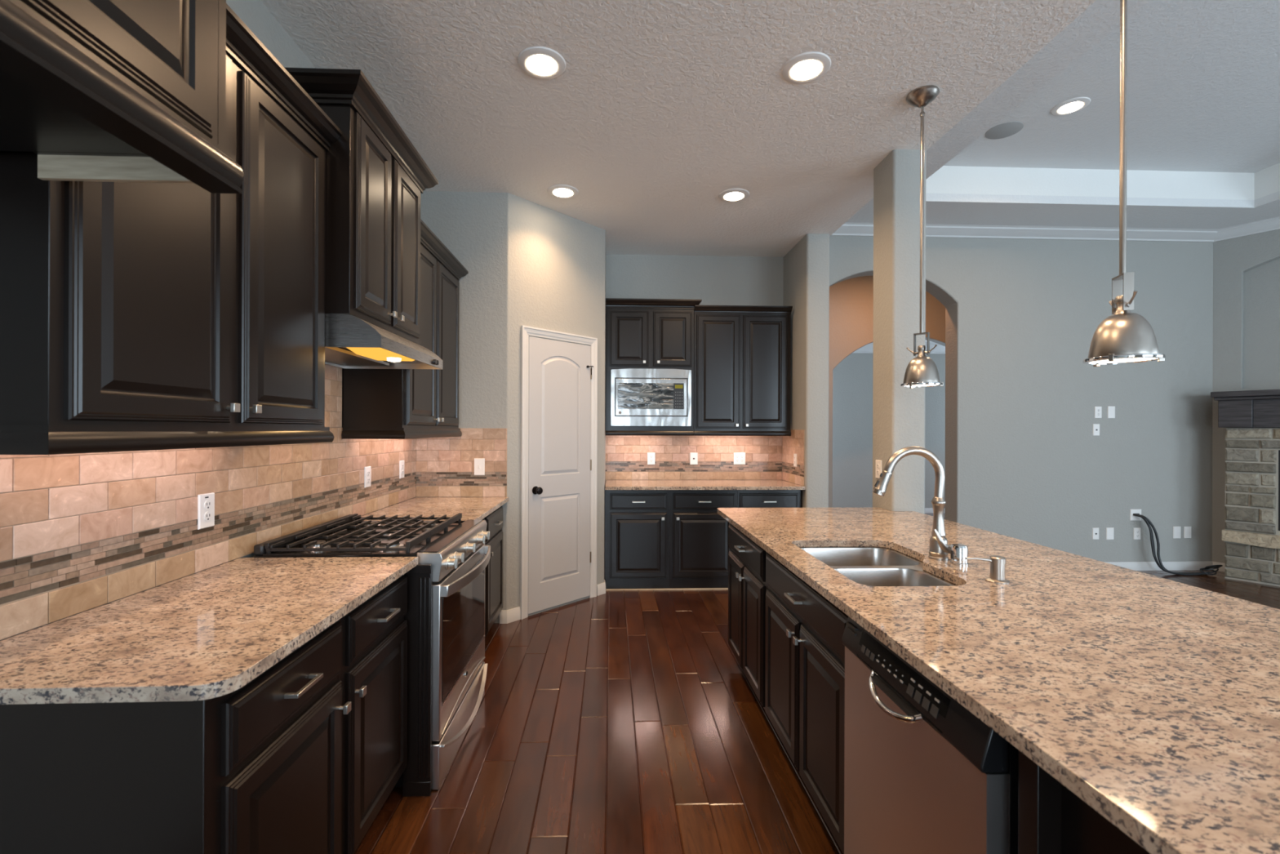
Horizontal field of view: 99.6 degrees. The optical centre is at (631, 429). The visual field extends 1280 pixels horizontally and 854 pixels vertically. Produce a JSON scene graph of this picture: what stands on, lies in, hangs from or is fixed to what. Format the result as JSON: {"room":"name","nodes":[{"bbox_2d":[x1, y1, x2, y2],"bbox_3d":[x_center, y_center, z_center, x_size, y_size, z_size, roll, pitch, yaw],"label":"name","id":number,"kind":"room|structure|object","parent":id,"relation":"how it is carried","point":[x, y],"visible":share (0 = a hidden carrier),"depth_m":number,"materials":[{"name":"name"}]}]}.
{"room":"kitchen","nodes":[
{"label":"kitchen","id":0,"kind":"room"},
{"bbox_2d":[0,0,414,640],"bbox_3d":[-1.483,-0.161,0.073,0.140,3.120,7.660,0,0,-2],"label":"wall","id":1,"kind":"structure","parent":0,"point":[254,14],"depth_m":2.22,"materials":[{"name":"grey paint"}]},
{"bbox_2d":[0,0,244,193],"bbox_3d":[-1.077,-0.841,0.567,0.686,0.758,0.975,0,0,-2],"label":"upper cabinet","id":2,"kind":"object","parent":1,"relation":"attached to","point":[114,91],"visible":1,"depth_m":0.89,"materials":[{"name":"black paint"}]},
{"bbox_2d":[0,3,342,454],"bbox_3d":[-1.279,-0.549,1.558,0.369,1.193,1.136,0,0,-2],"label":"upper cabinet","id":3,"kind":"object","parent":1,"relation":"attached to","point":[135,316],"visible":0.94,"depth_m":1.34,"materials":[{"name":"black paint"}]},
{"bbox_2d":[0,424,334,454],"bbox_3d":[-1.294,0.018,1.558,0.324,0.058,1.066,0,0,-2],"label":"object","id":4,"kind":"object","parent":3,"relation":"attached to","point":[15,439],"depth_m":1.25,"materials":[{"name":"black paint"}]},
{"bbox_2d":[0,426,416,639],"bbox_3d":[-1.502,0.236,2.451,0.008,0.496,2.890,0,0,-2],"label":"backsplash","id":5,"kind":"structure","parent":1,"relation":"attached to","point":[80,532],"depth_m":1.65,"materials":[{"name":"beige tile"}]},
{"bbox_2d":[197,492,214,529],"bbox_3d":[-1.471,0.280,1.873,0.009,0.118,0.072,0,0,-2],"label":"wall outlet","id":6,"kind":"object","parent":5,"relation":"attached to","point":[206,502],"visible":1,"depth_m":1.86,"materials":[{"name":"white plastic"}]},
{"bbox_2d":[204,511,211,520],"bbox_3d":[-1.468,0.300,1.873,0.003,0.033,0.033,0,0,-2],"label":"socket","id":7,"kind":"object","parent":6,"relation":"attached to","point":[207,515],"depth_m":1.87,"materials":[{"name":"grey plastic"}]},
{"bbox_2d":[204,500,211,509],"bbox_3d":[-1.468,0.260,1.873,0.003,0.033,0.033,0,0,-2],"label":"socket","id":8,"kind":"object","parent":6,"relation":"attached to","point":[207,504],"depth_m":1.87,"materials":[{"name":"grey plastic"}]},
{"bbox_2d":[364,466,370,487],"bbox_3d":[-1.518,0.271,3.114,0.009,0.118,0.072,0,0,-2],"label":"wall outlet","id":9,"kind":"object","parent":5,"relation":"attached to","point":[366,469],"visible":1,"depth_m":3.10,"materials":[{"name":"white plastic"}]},
{"bbox_2d":[399,460,404,478],"bbox_3d":[-1.538,0.265,3.624,0.009,0.118,0.072,0,0,-2],"label":"wall outlet","id":10,"kind":"object","parent":5,"relation":"attached to","point":[401,462],"visible":1,"depth_m":3.60,"materials":[{"name":"white plastic"}]},
{"bbox_2d":[324,364,342,426],"bbox_3d":[-1.500,-0.251,2.444,0.008,0.474,0.755,0,0,-2],"label":"backsplash","id":11,"kind":"structure","parent":1,"relation":"attached to","point":[333,375],"depth_m":2.73,"materials":[{"name":"beige tile"}]},
{"bbox_2d":[284,67,438,344],"bbox_3d":[-1.261,-0.892,2.452,0.471,0.892,0.905,0,0,-2],"label":"upper cabinet","id":12,"kind":"object","parent":1,"relation":"attached to","point":[376,178],"visible":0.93,"depth_m":2.20,"materials":[{"name":"black paint"}]},
{"bbox_2d":[324,313,442,368],"bbox_3d":[-1.226,-0.374,2.454,0.521,0.142,0.762,0,0,-2],"label":"range hood","id":13,"kind":"object","parent":1,"relation":"attached to","point":[351,342],"visible":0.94,"depth_m":2.29,"materials":[{"name":"silver metal"}]},
{"bbox_2d":[346,346,413,362],"bbox_3d":[-1.101,-0.325,2.413,0.203,0.044,0.350,0,0,-2],"label":"lamp","id":14,"kind":"object","parent":13,"relation":"attached to","point":[376,353],"depth_m":2.32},
{"bbox_2d":[342,218,468,439],"bbox_3d":[-1.348,-0.549,3.345,0.369,1.193,1.138,0,0,-2],"label":"upper cabinet","id":15,"kind":"object","parent":1,"relation":"attached to","point":[377,403],"visible":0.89,"depth_m":3.13,"materials":[{"name":"black paint"}]},
{"bbox_2d":[342,427,462,439],"bbox_3d":[-1.363,0.018,3.347,0.324,0.058,1.074,0,0,-2],"label":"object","id":16,"kind":"object","parent":15,"relation":"attached to","point":[347,433],"depth_m":2.82,"materials":[{"name":"black paint"}]},
{"bbox_2d":[415,191,605,622],"bbox_3d":[-0.982,-0.159,4.669,1.495,3.120,1.493,0,0,-2],"label":"wall","id":17,"kind":"structure","parent":0,"point":[527,263],"depth_m":3.96,"materials":[{"name":"grey paint"}]},
{"bbox_2d":[416,427,506,497],"bbox_3d":[-1.229,0.237,3.908,0.648,0.496,0.008,0,0,-2],"label":"backsplash","id":18,"kind":"structure","parent":17,"relation":"attached to","point":[445,466],"depth_m":3.90,"materials":[{"name":"beige tile"}]},
{"bbox_2d":[474,457,484,475],"bbox_3d":[-1.101,0.267,3.900,0.075,0.122,0.018,0,0,-2],"label":"light switch","id":19,"kind":"object","parent":18,"relation":"attached to","point":[479,463],"visible":1,"depth_m":3.90,"materials":[{"name":"white plastic"}]},
{"bbox_2d":[499,606,520,623],"bbox_3d":[-0.884,1.355,3.947,0.160,0.092,0.040,0,0,-34],"label":"baseboard","id":20,"kind":"structure","parent":17,"relation":"attached to","point":[513,615],"depth_m":3.93,"materials":[{"name":"grey paint"}]},
{"bbox_2d":[520,324,597,619],"bbox_3d":[-0.539,0.316,4.261,0.074,2.173,0.762,0,0,43],"label":"door","id":21,"kind":"structure","parent":17,"relation":"in","point":[559,379],"depth_m":4.25,"materials":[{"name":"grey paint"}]},
{"bbox_2d":[596,579,605,595],"bbox_3d":[-0.249,1.357,4.647,0.048,0.092,0.169,0,0,22],"label":"baseboard","id":22,"kind":"structure","parent":17,"relation":"attached to","point":[601,588],"depth_m":4.61,"materials":[{"name":"grey paint"}]},
{"bbox_2d":[260,0,1096,257],"bbox_3d":[0.160,-1.956,0.896,3.475,0.480,9.180,0,0,-2],"label":"ceiling","id":23,"kind":"structure","parent":0,"point":[657,109],"depth_m":2.75,"materials":[{"name":"white paint"}]},
{"bbox_2d":[517,46,565,79],"bbox_3d":[-0.422,-1.707,2.535,0.224,0.021,0.224,0,0,-2],"label":"recessed light","id":24,"kind":"object","parent":23,"relation":"in","point":[538,62],"visible":1,"depth_m":2.51,"materials":[{"name":"white plastic"}]},
{"bbox_2d":[547,184,578,198],"bbox_3d":[-0.496,-1.707,3.901,0.224,0.021,0.224,0,0,-2],"label":"recessed light","id":25,"kind":"object","parent":23,"relation":"in","point":[561,191],"visible":1,"depth_m":3.87,"materials":[{"name":"white plastic"}]},
{"bbox_2d":[718,188,749,201],"bbox_3d":[0.745,-1.703,3.951,0.224,0.021,0.224,0,0,-2],"label":"recessed light","id":26,"kind":"object","parent":23,"relation":"in","point":[731,194],"visible":1,"depth_m":3.92,"materials":[{"name":"white plastic"}]},
{"bbox_2d":[781,51,831,84],"bbox_3d":[0.825,-1.703,2.563,0.224,0.021,0.224,0,0,-2],"label":"recessed light","id":27,"kind":"object","parent":23,"relation":"in","point":[806,67],"visible":1,"depth_m":2.54,"materials":[{"name":"white plastic"}]},
{"bbox_2d":[900,84,943,388],"bbox_3d":[1.479,-0.964,2.759,0.193,1.493,0.194,0,0,-2],"label":"pendant light","id":28,"kind":"object","parent":23,"relation":"hanging from","point":[922,371],"visible":1,"depth_m":2.74,"materials":[{"name":"silver metal"}]},
{"bbox_2d":[1082,0,1165,366],"bbox_3d":[1.539,-0.960,1.696,0.193,1.502,0.194,0,0,-2],"label":"pendant light","id":29,"kind":"object","parent":23,"relation":"hanging from","point":[1124,336],"visible":1,"depth_m":1.69,"materials":[{"name":"silver metal"}]},
{"bbox_2d":[782,233,829,507],"bbox_3d":[1.607,-0.150,5.133,0.205,3.120,0.825,0,0,-2],"label":"wall","id":30,"kind":"structure","parent":0,"point":[806,264],"depth_m":4.72,"materials":[{"name":"grey paint"}]},
{"bbox_2d":[782,429,804,485],"bbox_3d":[1.502,0.246,5.052,0.008,0.496,0.600,0,0,-2],"label":"backsplash","id":31,"kind":"structure","parent":30,"relation":"attached to","point":[793,444],"depth_m":5.01,"materials":[{"name":"beige tile"}]},
{"bbox_2d":[793,453,796,466],"bbox_3d":[1.496,0.278,4.961,0.009,0.118,0.072,0,0,-2],"label":"wall outlet","id":32,"kind":"object","parent":31,"relation":"attached to","point":[794,455],"visible":1,"depth_m":4.95,"materials":[{"name":"white plastic"}]},
{"bbox_2d":[353,513,1279,853],"bbox_3d":[3.128,1.465,3.092,9.900,0.100,15.330,0,0,-2],"label":"floor","id":33,"kind":"structure","parent":0,"point":[613,722],"depth_m":2.38,"materials":[{"name":"brown wood"}]},
{"bbox_2d":[0,620,351,853],"bbox_3d":[-1.123,0.959,1.294,0.672,0.883,0.515,0,0,-2],"label":"base cabinet","id":34,"kind":"object","parent":33,"relation":"on","point":[255,767],"visible":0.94,"depth_m":1.05,"materials":[{"name":"black paint"}]},
{"bbox_2d":[0,556,417,704],"bbox_3d":[-1.132,0.501,1.541,0.664,0.030,1.050,0,0,-2],"label":"countertop","id":35,"kind":"structure","parent":34,"relation":"on","point":[206,634],"depth_m":1.30,"materials":[{"name":"stone"}]},
{"bbox_2d":[253,512,490,790],"bbox_3d":[-1.076,0.916,2.464,0.781,0.961,0.762,0,0,-2],"label":"gas range","id":36,"kind":"object","parent":33,"relation":"on","point":[456,550],"visible":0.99,"depth_m":2.29,"materials":[{"name":"silver metal"}]},
{"bbox_2d":[253,520,466,557],"bbox_3d":[-1.153,0.488,2.461,0.617,0.024,0.758,0,0,-2],"label":"cooktop","id":37,"kind":"object","parent":36,"relation":"in","point":[416,550],"depth_m":2.22,"materials":[{"name":"black metal"}]},
{"bbox_2d":[337,574,407,853],"bbox_3d":[-1.142,0.959,1.802,0.672,0.883,0.502,0,0,-2],"label":"base cabinet","id":38,"kind":"object","parent":33,"relation":"on","point":[373,677],"visible":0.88,"depth_m":1.75,"materials":[{"name":"black paint"}]},
{"bbox_2d":[402,563,432,796],"bbox_3d":[-0.822,0.959,2.080,0.104,0.884,0.025,0,0,-2],"label":"cabinet filler","id":39,"kind":"object","parent":33,"relation":"on","point":[417,775],"visible":0.87,"depth_m":2.07,"materials":[{"name":"black paint"}]},
{"bbox_2d":[482,506,502,636],"bbox_3d":[-1.203,0.958,3.379,0.672,0.883,1.060,0,0,-2],"label":"base cabinet","id":40,"kind":"object","parent":33,"relation":"on","point":[494,569],"visible":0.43,"depth_m":3.57,"materials":[{"name":"black paint"}]},
{"bbox_2d":[360,497,508,520],"bbox_3d":[-1.202,0.501,3.380,0.664,0.030,1.062,0,0,-2],"label":"countertop","id":41,"kind":"structure","parent":40,"relation":"on","point":[471,508],"depth_m":3.38,"materials":[{"name":"stone"}]},
{"bbox_2d":[604,489,670,588],"bbox_3d":[0.038,0.963,4.994,0.571,0.883,0.602,0,0,-2],"label":"base cabinet","id":42,"kind":"object","parent":33,"relation":"on","point":[637,522],"visible":0.93,"depth_m":4.73,"materials":[{"name":"black paint"}]},
{"bbox_2d":[605,587,728,590],"bbox_3d":[0.632,1.401,4.762,1.742,0.011,0.012,0,0,-2],"label":"trim","id":43,"kind":"structure","parent":42,"relation":"attached to","point":[699,588],"depth_m":4.74,"materials":[{"name":"brown wood"}]},
{"bbox_2d":[604,480,804,489],"bbox_3d":[0.630,0.507,5.006,1.748,0.030,0.627,0,0,-2],"label":"countertop","id":44,"kind":"structure","parent":42,"relation":"on","point":[610,484],"depth_m":4.81,"materials":[{"name":"stone"}]},
{"bbox_2d":[669,489,737,588],"bbox_3d":[0.622,0.965,5.017,0.597,0.883,0.602,0,0,-2],"label":"base cabinet","id":45,"kind":"object","parent":33,"relation":"on","point":[699,547],"visible":0.88,"depth_m":4.75,"materials":[{"name":"black paint"}]},
{"bbox_2d":[728,523,767,709],"bbox_3d":[0.880,0.966,2.891,0.652,0.883,0.781,0,0,-2],"label":"base cabinet","id":46,"kind":"object","parent":33,"relation":"on","point":[747,585],"visible":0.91,"depth_m":2.76,"materials":[{"name":"black paint"}]},
{"bbox_2d":[737,489,802,507],"bbox_3d":[1.211,0.967,5.039,0.582,0.883,0.602,0,0,-2],"label":"base cabinet","id":47,"kind":"object","parent":33,"relation":"on","point":[745,498],"visible":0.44,"depth_m":4.77,"materials":[{"name":"black paint"}]},
{"bbox_2d":[764,552,848,853],"bbox_3d":[0.914,0.965,2.045,0.654,0.884,0.912,0,0,-2],"label":"base cabinet","id":48,"kind":"object","parent":33,"relation":"on","point":[805,664],"visible":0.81,"depth_m":1.91,"materials":[{"name":"black paint"}]},
{"bbox_2d":[841,616,1018,853],"bbox_3d":[0.904,0.967,1.280,0.647,0.880,0.594,0,0,-2],"label":"dishwasher","id":49,"kind":"object","parent":33,"relation":"on","point":[923,774],"visible":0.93,"depth_m":1.19,"materials":[{"name":"silver metal"}]},
{"bbox_2d":[1007,742,1018,853],"bbox_3d":[0.948,0.931,1.282,0.560,0.792,0.594,0,0,-2],"label":"panel","id":50,"kind":"object","parent":49,"relation":"in","point":[1012,752],"depth_m":0.97,"materials":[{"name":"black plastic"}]},
{"bbox_2d":[1017,750,1150,853],"bbox_3d":[0.996,0.966,0.354,0.620,0.884,1.250,0,0,-2],"label":"base cabinet","id":51,"kind":"object","parent":33,"relation":"on","point":[1053,819],"visible":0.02,"depth_m":0.89,"materials":[{"name":"black paint"}]},
{"bbox_2d":[717,507,1279,853],"bbox_3d":[1.195,0.509,1.603,1.185,0.030,3.672,0,0,-2],"label":"countertop","id":52,"kind":"structure","parent":51,"relation":"on","point":[1153,700],"depth_m":1.15,"materials":[{"name":"stone"}]},
{"bbox_2d":[799,546,956,586],"bbox_3d":[0.934,0.620,2.065,0.486,0.190,0.745,0,0,-2],"label":"sink","id":53,"kind":"object","parent":52,"relation":"in","point":[867,566],"visible":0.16,"depth_m":2.16,"materials":[{"name":"grey metal"}]},
{"bbox_2d":[872,445,951,560],"bbox_3d":[1.075,0.278,2.066,0.309,0.431,0.081,0,0,-2],"label":"kitchen faucet","id":54,"kind":"object","parent":52,"relation":"on","point":[940,549],"visible":0.94,"depth_m":2.06,"materials":[{"name":"silver metal"}]},
{"bbox_2d":[928,497,948,560],"bbox_3d":[1.177,0.376,2.077,0.068,0.236,0.068,0,0,-2],"label":"faucet","id":55,"kind":"object","parent":54,"relation":"attached to","point":[939,546],"depth_m":2.06,"materials":[{"name":"silver metal"}]},
{"bbox_2d":[950,543,968,565],"bbox_3d":[1.206,0.459,1.993,0.060,0.071,0.060,0,0,-2],"label":"air gap cap","id":56,"kind":"object","parent":52,"relation":"on","point":[958,552],"visible":1,"depth_m":1.97,"materials":[{"name":"silver metal"}]},
{"bbox_2d":[965,555,1009,583],"bbox_3d":[1.160,0.454,1.768,0.139,0.081,0.068,0,0,-2],"label":"soap dispenser","id":57,"kind":"object","parent":52,"relation":"on","point":[997,562],"visible":1,"depth_m":1.75,"materials":[{"name":"silver metal"}]},
{"bbox_2d":[1133,513,1222,575],"bbox_3d":[5.418,1.136,5.345,0.745,0.575,0.136,0,0,11],"label":"cable bundle","id":58,"kind":"object","parent":33,"relation":"on","point":[1147,520],"visible":1,"depth_m":5.35,"materials":[{"name":"black rubber"}]},
{"bbox_2d":[1210,389,1279,586],"bbox_3d":[6.440,0.532,4.326,0.453,1.788,2.445,0,0,-34],"label":"fireplace","id":59,"kind":"object","parent":33,"relation":"on","point":[1251,419],"visible":1,"depth_m":5.04,"materials":[{"name":"stone"}]},
{"bbox_2d":[1210,389,1279,400],"bbox_3d":[6.443,-0.320,4.326,0.453,0.083,2.445,0,0,-34],"label":"mantel shelf","id":60,"kind":"object","parent":59,"relation":"attached to","point":[1267,394],"depth_m":5.02,"materials":[{"name":"grey wood"}]},
{"bbox_2d":[828,275,945,507],"bbox_3d":[3.981,-0.297,7.118,6.100,3.430,0.120,0,0,-2],"label":"wall","id":61,"kind":"structure","parent":0,"point":[851,300],"depth_m":7.01,"materials":[{"name":"grey paint"}]},
{"bbox_2d":[832,352,945,507],"bbox_3d":[3.798,-0.033,9.253,6.500,2.900,0.120,0,0,-2],"label":"wall","id":62,"kind":"structure","parent":0,"point":[852,378],"depth_m":9.20,"materials":[{"name":"grey paint"}]},
{"bbox_2d":[853,342,945,354],"bbox_3d":[3.783,-1.393,9.120,6.350,0.180,0.142,0,0,-2],"label":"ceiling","id":63,"kind":"structure","parent":62,"relation":"attached to","point":[868,348],"depth_m":9.17,"materials":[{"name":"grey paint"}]},
{"bbox_2d":[924,507,944,513],"bbox_3d":[3.945,1.375,9.191,6.000,0.085,0.014,0,0,-2],"label":"baseboard","id":64,"kind":"structure","parent":62,"relation":"attached to","point":[927,510],"depth_m":9.23,"materials":[{"name":"grey paint"}]},
{"bbox_2d":[872,149,925,513],"bbox_3d":[1.690,-0.150,3.435,0.210,3.120,0.265,0,0,-2],"label":"wall column","id":65,"kind":"structure","parent":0,"point":[898,411],"depth_m":3.30,"materials":[{"name":"grey paint"}]},
{"bbox_2d":[875,459,881,478],"bbox_3d":[1.577,0.253,3.463,0.009,0.118,0.072,0,0,-2],"label":"wall outlet","id":66,"kind":"object","parent":65,"relation":"attached to","point":[878,463],"visible":0.98,"depth_m":3.46,"materials":[{"name":"white plastic"}]},
{"bbox_2d":[604,235,1213,561],"bbox_3d":[2.939,-0.301,5.502,6.405,3.430,0.210,0,0,-2],"label":"wall","id":67,"kind":"structure","parent":0,"point":[1024,460],"depth_m":5.45,"materials":[{"name":"grey paint"}]},
{"bbox_2d":[605,297,702,435],"bbox_3d":[0.192,-0.571,5.118,0.877,1.246,0.376,0,0,-2],"label":"upper cabinet","id":68,"kind":"object","parent":67,"relation":"attached to","point":[641,333],"visible":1,"depth_m":4.97,"materials":[{"name":"black paint"}]},
{"bbox_2d":[605,429,693,435],"bbox_3d":[0.165,0.024,4.987,0.816,0.058,0.042,0,0,-2],"label":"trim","id":69,"kind":"structure","parent":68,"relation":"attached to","point":[608,432],"depth_m":4.97,"materials":[{"name":"black paint"}]},
{"bbox_2d":[610,368,691,426],"bbox_3d":[0.176,-0.297,4.967,0.736,0.524,0.040,0,0,-2],"label":"microwave","id":70,"kind":"object","parent":68,"relation":"in","point":[640,397],"visible":1,"depth_m":4.95,"materials":[{"name":"silver metal"}]},
{"bbox_2d":[605,435,782,479],"bbox_3d":[0.614,0.243,5.323,1.745,0.496,0.008,0,0,-2],"label":"backsplash","id":71,"kind":"structure","parent":67,"relation":"attached to","point":[626,455],"depth_m":5.32,"materials":[{"name":"beige tile"}]},
{"bbox_2d":[647,452,655,464],"bbox_3d":[0.190,0.283,5.298,0.076,0.118,0.009,0,0,-2],"label":"wall outlet","id":72,"kind":"object","parent":71,"relation":"attached to","point":[651,455],"visible":1,"depth_m":5.30,"materials":[{"name":"white plastic"}]},
{"bbox_2d":[689,452,697,464],"bbox_3d":[0.609,0.283,5.314,0.076,0.118,0.008,0,0,-2],"label":"phone jack","id":73,"kind":"object","parent":71,"relation":"attached to","point":[693,455],"visible":1,"depth_m":5.31,"materials":[{"name":"white plastic"}]},
{"bbox_2d":[733,452,745,464],"bbox_3d":[1.061,0.284,5.331,0.116,0.118,0.009,0,0,-2],"label":"wall outlet","id":74,"kind":"object","parent":71,"relation":"attached to","point":[739,457],"visible":1,"depth_m":5.33,"materials":[{"name":"white plastic"}]},
{"bbox_2d":[693,304,792,435],"bbox_3d":[1.022,-0.543,5.154,0.902,1.197,0.368,0,0,-2],"label":"upper cabinet","id":75,"kind":"object","parent":67,"relation":"attached to","point":[742,353],"visible":0.99,"depth_m":5.01,"materials":[{"name":"black paint"}]},
{"bbox_2d":[693,429,791,435],"bbox_3d":[1.025,0.027,5.020,0.902,0.058,0.042,0,0,-2],"label":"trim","id":76,"kind":"structure","parent":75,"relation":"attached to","point":[696,432],"depth_m":5.00,"materials":[{"name":"black paint"}]},
{"bbox_2d":[831,216,1279,242],"bbox_3d":[4.837,-1.962,5.018,6.074,0.095,1.662,0,0,20],"label":"trim","id":77,"kind":"structure","parent":67,"relation":"attached to","point":[932,230],"depth_m":5.39,"materials":[{"name":"grey paint"}]},
{"bbox_2d":[1092,527,1098,539],"bbox_3d":[4.681,1.048,5.460,0.066,0.118,0.008,0,0,-2],"label":"phone jack","id":78,"kind":"object","parent":67,"relation":"attached to","point":[1095,530],"visible":1,"depth_m":5.46,"materials":[{"name":"white plastic"}]},
{"bbox_2d":[1093,423,1099,435],"bbox_3d":[4.687,0.000,5.460,0.068,0.118,0.008,0,0,-2],"label":"phone jack","id":79,"kind":"object","parent":67,"relation":"attached to","point":[1095,426],"visible":1,"depth_m":5.46,"materials":[{"name":"white plastic"}]},
{"bbox_2d":[1094,406,1102,417],"bbox_3d":[4.707,-0.176,5.460,0.072,0.118,0.009,0,0,-2],"label":"wall outlet","id":80,"kind":"object","parent":67,"relation":"attached to","point":[1098,410],"visible":1,"depth_m":5.46,"materials":[{"name":"white plastic"}]},
{"bbox_2d":[1106,527,1114,539],"bbox_3d":[4.831,1.050,5.466,0.078,0.122,0.006,0,0,-2],"label":"wall plate","id":81,"kind":"object","parent":67,"relation":"attached to","point":[1109,531],"visible":1,"depth_m":5.46,"materials":[{"name":"white plastic"}]},
{"bbox_2d":[1107,406,1115,417],"bbox_3d":[4.844,-0.177,5.467,0.076,0.122,0.006,0,0,-2],"label":"wall plate","id":82,"kind":"object","parent":67,"relation":"attached to","point":[1111,410],"visible":1,"depth_m":5.46,"materials":[{"name":"white plastic"}]},
{"bbox_2d":[1129,509,1141,520],"bbox_3d":[5.101,0.862,5.476,0.115,0.115,0.008,0,0,-2],"label":"plate","id":83,"kind":"object","parent":67,"relation":"attached to","point":[1132,517],"visible":1,"depth_m":5.47,"materials":[{"name":"white plastic"}]},
{"bbox_2d":[1133,528,1140,539],"bbox_3d":[5.115,1.052,5.476,0.072,0.118,0.009,0,0,-2],"label":"wall outlet","id":84,"kind":"object","parent":67,"relation":"attached to","point":[1136,531],"visible":1,"depth_m":5.47,"materials":[{"name":"white plastic"}]},
{"bbox_2d":[1103,561,1225,571],"bbox_3d":[4.613,1.378,5.407,2.724,0.085,0.109,0,0,-2],"label":"baseboard","id":85,"kind":"structure","parent":67,"relation":"attached to","point":[1135,566],"depth_m":5.48,"materials":[{"name":"grey paint"}]},
{"bbox_2d":[1173,526,1181,538],"bbox_3d":[5.535,1.042,5.493,0.078,0.122,0.006,0,0,-2],"label":"wall plate","id":86,"kind":"object","parent":67,"relation":"attached to","point":[1176,530],"visible":1,"depth_m":5.49,"materials":[{"name":"white plastic"}]},
{"bbox_2d":[1183,526,1191,537],"bbox_3d":[5.647,1.043,5.498,0.074,0.118,0.006,0,0,-2],"label":"wall plate","id":87,"kind":"object","parent":67,"relation":"attached to","point":[1187,530],"visible":1,"depth_m":5.50,"materials":[{"name":"white plastic"}]},
{"bbox_2d":[846,0,1279,229],"bbox_3d":[4.882,-2.044,1.078,5.975,0.070,9.180,0,0,-2],"label":"ceiling","id":88,"kind":"structure","parent":0,"point":[1101,18],"depth_m":4.82,"materials":[{"name":"white paint"}]},
{"bbox_2d":[943,0,1279,173],"bbox_3d":[4.130,-2.354,1.194,3.410,0.055,7.410,0,0,-2],"label":"ceiling","id":89,"kind":"structure","parent":0,"point":[1203,76],"depth_m":3.84,"materials":[{"name":"white paint"}]},
{"bbox_2d":[985,121,1023,139],"bbox_3d":[2.898,-2.328,4.214,0.248,0.005,0.248,0,0,-2],"label":"ceiling speaker","id":90,"kind":"object","parent":89,"relation":"attached to","point":[1010,128],"visible":1,"depth_m":4.20,"materials":[{"name":"grey"}]},
{"bbox_2d":[1050,97,1090,115],"bbox_3d":[3.161,-2.320,3.899,0.224,0.021,0.224,0,0,-2],"label":"recessed light","id":91,"kind":"object","parent":89,"relation":"in","point":[1073,105],"visible":1,"depth_m":3.88,"materials":[{"name":"white plastic"}]},
{"bbox_2d":[925,162,1279,199],"bbox_3d":[4.130,-2.204,1.194,3.410,0.245,7.410,0,0,-2],"label":"ceiling tray side","id":92,"kind":"structure","parent":89,"relation":"attached to","point":[948,179],"depth_m":4.83,"materials":[{"name":"white paint"}]},
{"bbox_2d":[1212,229,1279,563],"bbox_3d":[6.735,-0.287,4.437,0.150,3.430,2.800,0,0,-34],"label":"wall","id":93,"kind":"structure","parent":0,"point":[1246,268],"depth_m":5.37,"materials":[{"name":"grey paint"}]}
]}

